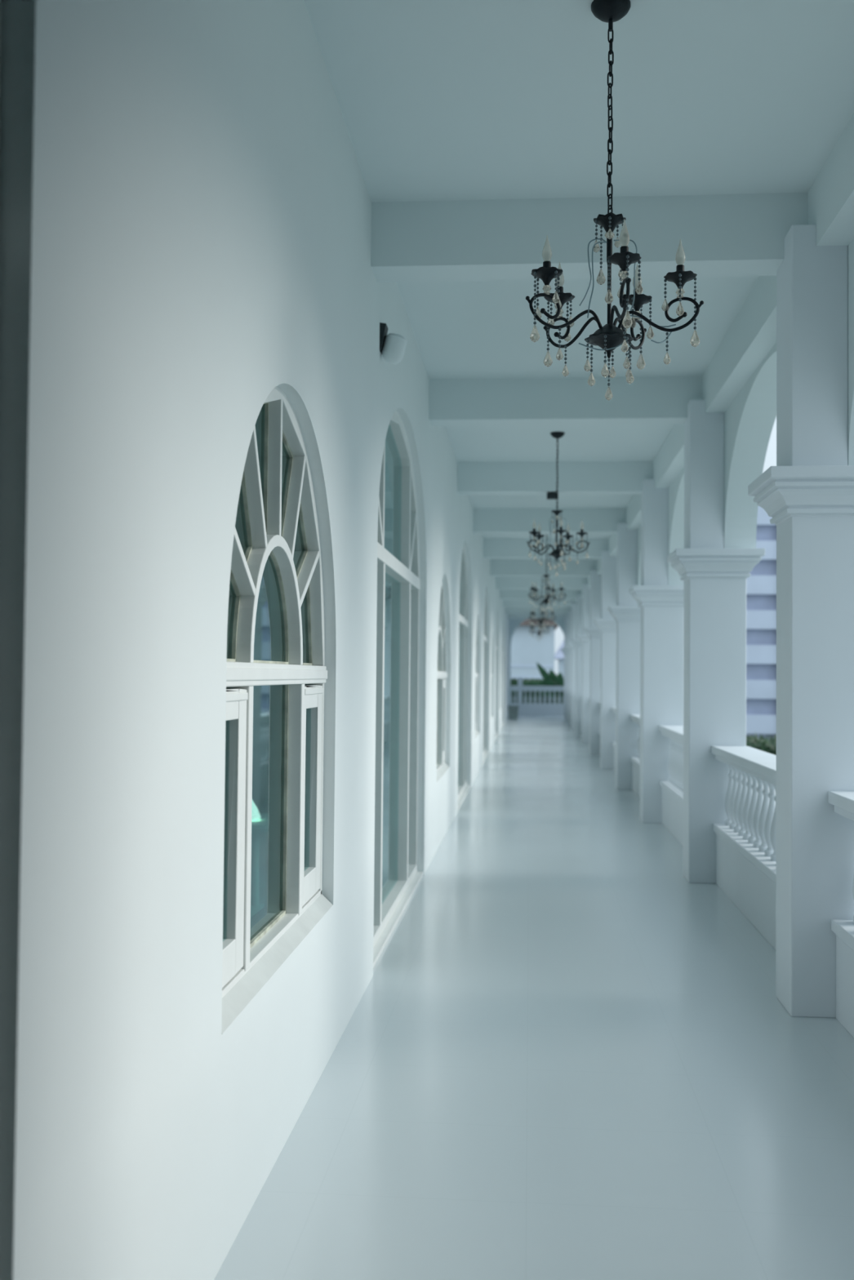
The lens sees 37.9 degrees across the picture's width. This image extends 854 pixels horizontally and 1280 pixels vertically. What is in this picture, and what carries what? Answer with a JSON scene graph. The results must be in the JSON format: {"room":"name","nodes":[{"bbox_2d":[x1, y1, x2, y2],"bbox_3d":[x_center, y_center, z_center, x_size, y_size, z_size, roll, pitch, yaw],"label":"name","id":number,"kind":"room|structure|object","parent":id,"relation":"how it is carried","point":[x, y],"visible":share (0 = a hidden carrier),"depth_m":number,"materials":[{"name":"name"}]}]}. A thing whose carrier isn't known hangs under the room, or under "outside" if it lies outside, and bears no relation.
{"room":"covered veranda walkway","nodes":[
{"label":"covered veranda walkway","id":0,"kind":"room"},
{"bbox_2d":[226,494,271,813],"bbox_3d":[-1.318,0.218,21.845,4.170,3.750,49.720,0,-2,5],"label":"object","id":1,"kind":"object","parent":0,"point":[262,641],"depth_m":12.47,"materials":[{"name":"clear glass"}]},
{"bbox_2d":[0,0,509,1279],"bbox_3d":[0.899,0.235,21.752,0.260,3.750,49.900,0,-2,5],"label":"wall","id":2,"kind":"structure","parent":0,"point":[185,202],"depth_m":2.64,"materials":[{"name":"white paint"}]},
{"bbox_2d":[0,0,1,70],"bbox_3d":[-0.814,-0.097,0.401,0.146,3.202,3.016,0,-2,5],"label":"door","id":3,"kind":"structure","parent":2,"relation":"in","point":[0,0],"depth_m":1.92,"materials":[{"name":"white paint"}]},
{"bbox_2d":[221,386,333,1033],"bbox_3d":[-0.500,0.083,4.059,0.129,1.930,1.918,0,-2,5],"label":"window","id":4,"kind":"structure","parent":2,"relation":"in","point":[271,518],"depth_m":4.10,"materials":[{"name":"white paint"}]},
{"bbox_2d":[379,322,407,364],"bbox_3d":[-0.170,-1.526,6.436,0.138,0.195,0.128,0,-2,5],"label":"wall lamp","id":5,"kind":"object","parent":2,"relation":"attached to","point":[393,346],"visible":0.99,"depth_m":6.39,"materials":[{"name":"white glass"}]},
{"bbox_2d":[373,410,422,968],"bbox_3d":[-0.210,0.098,7.854,0.146,3.236,3.228,0,-2,5],"label":"arched window","id":6,"kind":"structure","parent":2,"relation":"in","point":[397,877],"depth_m":8.25,"materials":[{"name":"white paint"}]},
{"bbox_2d":[436,582,449,782],"bbox_3d":[0.097,0.292,11.432,0.129,1.930,1.918,0,-2,5],"label":"window","id":7,"kind":"structure","parent":2,"relation":"in","point":[442,766],"depth_m":11.81,"materials":[{"name":"white paint"}]},
{"bbox_2d":[457,546,470,808],"bbox_3d":[0.399,0.307,15.226,0.146,3.236,3.228,0,-2,5],"label":"door","id":8,"kind":"structure","parent":2,"relation":"in","point":[463,788],"depth_m":15.97,"materials":[{"name":"white paint"}]},
{"bbox_2d":[475,632,479,737],"bbox_3d":[0.706,0.502,18.804,0.129,1.930,1.918,0,-2,5],"label":"window","id":9,"kind":"structure","parent":2,"relation":"in","point":[477,732],"depth_m":19.46,"materials":[{"name":"white paint"}]},
{"bbox_2d":[483,595,488,761],"bbox_3d":[1.008,0.517,22.598,0.146,3.236,3.228,0,-2,5],"label":"door","id":10,"kind":"structure","parent":2,"relation":"in","point":[485,752],"depth_m":23.36,"materials":[{"name":"white paint"}]},
{"bbox_2d":[495,620,497,738],"bbox_3d":[1.618,0.726,29.970,0.146,3.236,3.228,0,-2,5],"label":"door","id":11,"kind":"structure","parent":2,"relation":"in","point":[496,734],"depth_m":31.02,"materials":[{"name":"white paint"}]},
{"bbox_2d":[502,644,504,726],"bbox_3d":[2.227,0.936,37.342,0.146,3.236,3.228,0,-2,5],"label":"door","id":12,"kind":"structure","parent":2,"relation":"in","point":[503,645],"depth_m":38.75,"materials":[{"name":"white paint"}]},
{"bbox_2d":[213,715,853,1279],"bbox_3d":[0.181,2.229,21.754,6.800,0.250,50.300,0,-2,5],"label":"floor","id":13,"kind":"structure","parent":0,"point":[567,1055],"depth_m":4.57,"materials":[{"name":"tile"}]},
{"bbox_2d":[250,813,269,918],"bbox_3d":[-1.079,1.414,7.798,0.700,0.585,0.700,0,-2,5],"label":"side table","id":14,"kind":"object","parent":13,"relation":"on","point":[262,824],"visible":0.23,"depth_m":7.77,"materials":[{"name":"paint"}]},
{"bbox_2d":[251,800,261,821],"bbox_3d":[-1.106,1.052,7.751,0.150,0.135,0.150,0,-2,5],"label":"table lamp","id":15,"kind":"object","parent":14,"relation":"on","point":[255,815],"visible":0.26,"depth_m":7.71,"materials":[{"name":"paint"}]},
{"bbox_2d":[507,705,519,719],"bbox_3d":[2.938,2.472,42.449,0.380,0.460,0.380,0,-2,5],"label":"planter","id":16,"kind":"object","parent":13,"relation":"on","point":[513,710],"visible":1,"depth_m":42.28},
{"bbox_2d":[510,677,564,715],"bbox_3d":[4.112,2.110,46.328,2.133,1.420,0.260,0,-2,5],"label":"balustrade","id":17,"kind":"object","parent":13,"relation":"on","point":[525,708],"visible":0.95,"depth_m":46.24,"materials":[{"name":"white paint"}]},
{"bbox_2d":[560,615,567,719],"bbox_3d":[4.883,0.949,42.467,0.636,3.540,0.576,0,-2,5],"label":"column","id":18,"kind":"structure","parent":13,"relation":"on","point":[564,651],"depth_m":42.30,"materials":[{"name":"white paint"}]},
{"bbox_2d":[563,609,571,724],"bbox_3d":[4.578,0.845,38.781,0.636,3.540,0.576,0,-2,5],"label":"column","id":19,"kind":"structure","parent":13,"relation":"on","point":[566,648],"depth_m":38.62,"materials":[{"name":"white paint"}]},
{"bbox_2d":[567,603,576,728],"bbox_3d":[4.274,0.740,35.096,0.636,3.540,0.576,0,-2,5],"label":"column","id":20,"kind":"structure","parent":13,"relation":"on","point":[571,645],"depth_m":34.93,"materials":[{"name":"white paint"}]},
{"bbox_2d":[571,594,582,735],"bbox_3d":[3.969,0.635,31.410,0.636,3.540,0.576,0,-2,5],"label":"column","id":21,"kind":"structure","parent":13,"relation":"on","point":[576,642],"depth_m":31.25,"materials":[{"name":"white paint"}]},
{"bbox_2d":[577,583,590,743],"bbox_3d":[3.664,0.530,27.724,0.636,3.540,0.576,0,-2,5],"label":"column","id":22,"kind":"structure","parent":13,"relation":"on","point":[584,637],"depth_m":27.55,"materials":[{"name":"white paint"}]},
{"bbox_2d":[583,569,600,754],"bbox_3d":[3.360,0.425,24.038,0.636,3.540,0.576,0,-2,5],"label":"column","id":23,"kind":"structure","parent":13,"relation":"on","point":[593,632],"depth_m":23.87,"materials":[{"name":"white paint"}]},
{"bbox_2d":[593,550,616,768],"bbox_3d":[3.055,0.321,20.352,0.636,3.540,0.576,0,-2,5],"label":"column","id":24,"kind":"structure","parent":13,"relation":"on","point":[606,624],"depth_m":20.18,"materials":[{"name":"white paint"}]},
{"bbox_2d":[611,706,615,770],"bbox_3d":[2.979,1.538,18.466,0.270,1.000,3.348,0,-2,5],"label":"balustrade","id":25,"kind":"object","parent":13,"relation":"on","point":[613,708],"visible":0.02,"depth_m":19.90,"materials":[{"name":"white paint"}]},
{"bbox_2d":[607,522,640,790],"bbox_3d":[2.751,0.216,16.666,0.636,3.540,0.576,0,-2,5],"label":"column","id":26,"kind":"structure","parent":13,"relation":"on","point":[626,613],"depth_m":16.49,"materials":[{"name":"white paint"}]},
{"bbox_2d":[629,714,639,798],"bbox_3d":[2.675,1.434,14.780,0.270,1.000,3.348,0,-2,5],"label":"balustrade","id":27,"kind":"object","parent":13,"relation":"on","point":[635,761],"visible":0.09,"depth_m":15.94,"materials":[{"name":"white paint"}]},
{"bbox_2d":[628,479,684,822],"bbox_3d":[2.446,0.111,12.980,0.636,3.540,0.576,0,-2,5],"label":"column","id":28,"kind":"structure","parent":13,"relation":"on","point":[661,605],"depth_m":12.80,"materials":[{"name":"white paint"}]},
{"bbox_2d":[658,724,683,846],"bbox_3d":[2.369,1.329,11.084,0.270,1.000,3.368,0,-2,5],"label":"balustrade","id":29,"kind":"object","parent":13,"relation":"on","point":[673,788],"visible":0.31,"depth_m":11.91,"materials":[{"name":"white paint"}]},
{"bbox_2d":[666,400,764,883],"bbox_3d":[2.140,0.006,9.274,0.636,3.540,0.576,0,-2,5],"label":"column","id":30,"kind":"structure","parent":13,"relation":"on","point":[714,576],"depth_m":9.10,"materials":[{"name":"white paint"}]},
{"bbox_2d":[711,745,776,950],"bbox_3d":[2.069,1.225,7.453,0.270,1.000,3.218,0,-2,5],"label":"balustrade","id":31,"kind":"object","parent":13,"relation":"on","point":[745,844],"visible":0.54,"depth_m":7.83,"materials":[{"name":"white paint"}]},
{"bbox_2d":[747,224,853,1017],"bbox_3d":[1.846,-0.095,5.717,0.636,3.540,0.576,0,-2,5],"label":"column","id":32,"kind":"structure","parent":13,"relation":"on","point":[808,495],"depth_m":5.56,"materials":[{"name":"white paint"}]},
{"bbox_2d":[827,791,853,1037],"bbox_3d":[1.770,1.123,3.837,0.270,1.000,3.338,0,-2,5],"label":"balustrade","id":33,"kind":"object","parent":13,"relation":"on","point":[842,802],"visible":1,"depth_m":5.33,"materials":[{"name":"white paint"}]},
{"bbox_2d":[508,618,564,705],"bbox_3d":[4.200,0.946,46.353,2.668,3.750,0.300,0,-2,5],"label":"wall","id":34,"kind":"structure","parent":0,"point":[513,623],"depth_m":46.31,"materials":[{"name":"white paint"}]},
{"bbox_2d":[303,0,853,559],"bbox_3d":[0.168,-1.769,21.869,7.300,0.250,50.300,0,-2,5],"label":"ceiling","id":35,"kind":"structure","parent":0,"point":[437,100],"depth_m":5.09,"materials":[{"name":"white paint"}]},
{"bbox_2d":[507,613,567,619],"bbox_3d":[3.791,-0.879,42.725,2.050,0.310,0.240,0,-2,5],"label":"beam","id":36,"kind":"structure","parent":35,"relation":"attached to","point":[509,615],"depth_m":42.62,"materials":[{"name":"white paint"}]},
{"bbox_2d":[505,607,571,613],"bbox_3d":[3.486,-0.984,39.039,2.050,0.310,0.240,0,-2,5],"label":"beam","id":37,"kind":"structure","parent":35,"relation":"attached to","point":[508,610],"depth_m":38.94,"materials":[{"name":"white paint"}]},
{"bbox_2d":[502,599,575,607],"bbox_3d":[3.182,-1.089,35.353,2.050,0.310,0.240,0,-2,5],"label":"beam","id":38,"kind":"structure","parent":35,"relation":"attached to","point":[506,602],"depth_m":35.25,"materials":[{"name":"white paint"}]},
{"bbox_2d":[528,600,550,641],"bbox_3d":[3.043,-0.625,33.629,0.578,1.335,0.575,0,-2,5],"label":"chandelier","id":39,"kind":"object","parent":35,"relation":"hanging from","point":[539,633],"visible":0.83,"depth_m":33.59,"materials":[{"name":"black metal"}]},
{"bbox_2d":[499,589,581,599],"bbox_3d":[2.877,-1.194,31.667,2.050,0.310,0.240,0,-2,5],"label":"beam","id":40,"kind":"structure","parent":35,"relation":"attached to","point":[504,593],"depth_m":31.57,"materials":[{"name":"white paint"}]},
{"bbox_2d":[495,576,587,589],"bbox_3d":[2.572,-1.298,27.981,2.050,0.310,0.240,0,-2,5],"label":"beam","id":41,"kind":"structure","parent":35,"relation":"attached to","point":[501,582],"depth_m":27.87,"materials":[{"name":"white paint"}]},
{"bbox_2d":[528,576,555,631],"bbox_3d":[2.434,-0.835,26.257,0.578,1.335,0.575,0,-2,5],"label":"chandelier","id":42,"kind":"object","parent":35,"relation":"hanging from","point":[541,622],"visible":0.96,"depth_m":26.23,"materials":[{"name":"black metal"}]},
{"bbox_2d":[490,559,596,576],"bbox_3d":[2.268,-1.403,24.295,2.050,0.310,0.240,0,-2,5],"label":"beam","id":43,"kind":"structure","parent":35,"relation":"attached to","point":[499,567],"depth_m":24.18,"materials":[{"name":"white paint"}]},
{"bbox_2d":[483,538,608,559],"bbox_3d":[1.963,-1.508,20.609,2.050,0.310,0.240,0,-2,5],"label":"beam","id":44,"kind":"structure","parent":35,"relation":"attached to","point":[493,548],"depth_m":20.52,"materials":[{"name":"white paint"}]},
{"bbox_2d":[528,534,566,614],"bbox_3d":[1.825,-1.044,18.885,0.578,1.335,0.575,0,-2,5],"label":"chandelier","id":45,"kind":"object","parent":35,"relation":"hanging from","point":[545,601],"visible":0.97,"depth_m":18.85,"materials":[{"name":"black metal"}]},
{"bbox_2d":[473,508,626,533],"bbox_3d":[1.658,-1.613,16.923,2.050,0.310,0.240,0,-2,5],"label":"beam","id":46,"kind":"structure","parent":35,"relation":"attached to","point":[486,521],"depth_m":16.81,"materials":[{"name":"white paint"}]},
{"bbox_2d":[457,461,653,494],"bbox_3d":[1.354,-1.717,13.237,2.050,0.310,0.240,0,-2,5],"label":"beam","id":47,"kind":"structure","parent":35,"relation":"attached to","point":[473,477],"depth_m":13.13,"materials":[{"name":"white paint"}]},
{"bbox_2d":[546,491,558,499],"bbox_3d":[1.326,-1.528,13.159,0.120,0.076,0.080,0,-2,5],"label":"junction box","id":48,"kind":"object","parent":47,"relation":"attached to","point":[551,495],"visible":0.81,"depth_m":13.12,"materials":[{"name":"black plastic"}]},
{"bbox_2d":[526,431,590,576],"bbox_3d":[1.216,-1.254,11.514,0.578,1.335,0.575,0,-2,5],"label":"chandelier","id":49,"kind":"object","parent":35,"relation":"hanging from","point":[557,553],"visible":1,"depth_m":11.49,"materials":[{"name":"black metal"}]},
{"bbox_2d":[428,376,702,426],"bbox_3d":[1.048,-1.823,9.532,2.050,0.310,0.240,0,-2,5],"label":"beam","id":50,"kind":"structure","parent":35,"relation":"attached to","point":[646,400],"depth_m":9.43,"materials":[{"name":"white paint"}]},
{"bbox_2d":[370,192,808,282],"bbox_3d":[0.760,-1.924,5.975,2.038,0.310,0.240,0,-2,5],"label":"beam","id":51,"kind":"structure","parent":35,"relation":"attached to","point":[720,235],"depth_m":5.87,"materials":[{"name":"white paint"}]},
{"bbox_2d":[525,0,703,400],"bbox_3d":[0.621,-1.463,4.140,0.578,1.335,0.575,0,-2,5],"label":"chandelier","id":52,"kind":"object","parent":35,"relation":"hanging from","point":[608,337],"visible":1,"depth_m":4.12,"materials":[{"name":"black metal"}]},
{"bbox_2d":[575,113,853,606],"bbox_3d":[3.243,-0.968,21.442,0.370,1.320,49.600,0,-2,5],"label":"wall","id":53,"kind":"structure","parent":0,"point":[739,382],"depth_m":8.28,"materials":[{"name":"white paint"}]},
{"label":"outside","id":54,"kind":"structure","parent":0,"visible":0},
{"bbox_3d":[4.097,3.615,49.749,180.000,0.200,220.000,0,-2,5],"label":"ground","id":55,"kind":"structure","parent":54,"visible":0},
{"bbox_2d":[510,618,558,679],"bbox_3d":[4.263,1.239,93.971,11.000,7.000,9.000,0,-2,5],"label":"building","id":56,"kind":"structure","parent":55,"relation":"on","point":[526,651],"depth_m":89.71,"materials":[{"name":"white tile"}]},
{"bbox_2d":[510,677,563,703],"bbox_3d":[4.648,2.611,52.783,4.846,2.114,1.360,0,-2,5],"label":"hedge","id":57,"kind":"object","parent":55,"relation":"on","point":[513,682],"visible":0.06,"depth_m":52.34,"materials":[{"name":"green plant"}]},
{"bbox_2d":[522,662,564,703],"bbox_3d":[4.675,2.196,49.322,1.970,2.628,0.899,0,-2,20],"label":"banana plant","id":58,"kind":"object","parent":55,"relation":"on","point":[550,678],"visible":0.58,"depth_m":49.29,"materials":[{"name":"green plant"}]},
{"bbox_2d":[554,640,564,679],"bbox_3d":[14.591,2.535,112.153,6.600,5.600,6.800,0,-2,5],"label":"building","id":59,"kind":"structure","parent":55,"relation":"on","point":[559,655],"depth_m":109.40,"materials":[{"name":"white paint"}]},
{"bbox_2d":[683,506,776,739],"bbox_3d":[9.651,-0.610,45.295,5.150,8.100,8.200,0,-2,5],"label":"building","id":60,"kind":"structure","parent":55,"relation":"on","point":[761,585],"depth_m":41.20,"materials":[{"name":"stone"}]},
{"bbox_2d":[746,733,776,755],"bbox_3d":[5.403,2.126,20.075,1.919,1.256,2.210,0,-2,5],"label":"hedge","id":61,"kind":"object","parent":55,"relation":"on","point":[762,744],"visible":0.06,"depth_m":19.22,"materials":[{"name":"green plant"}]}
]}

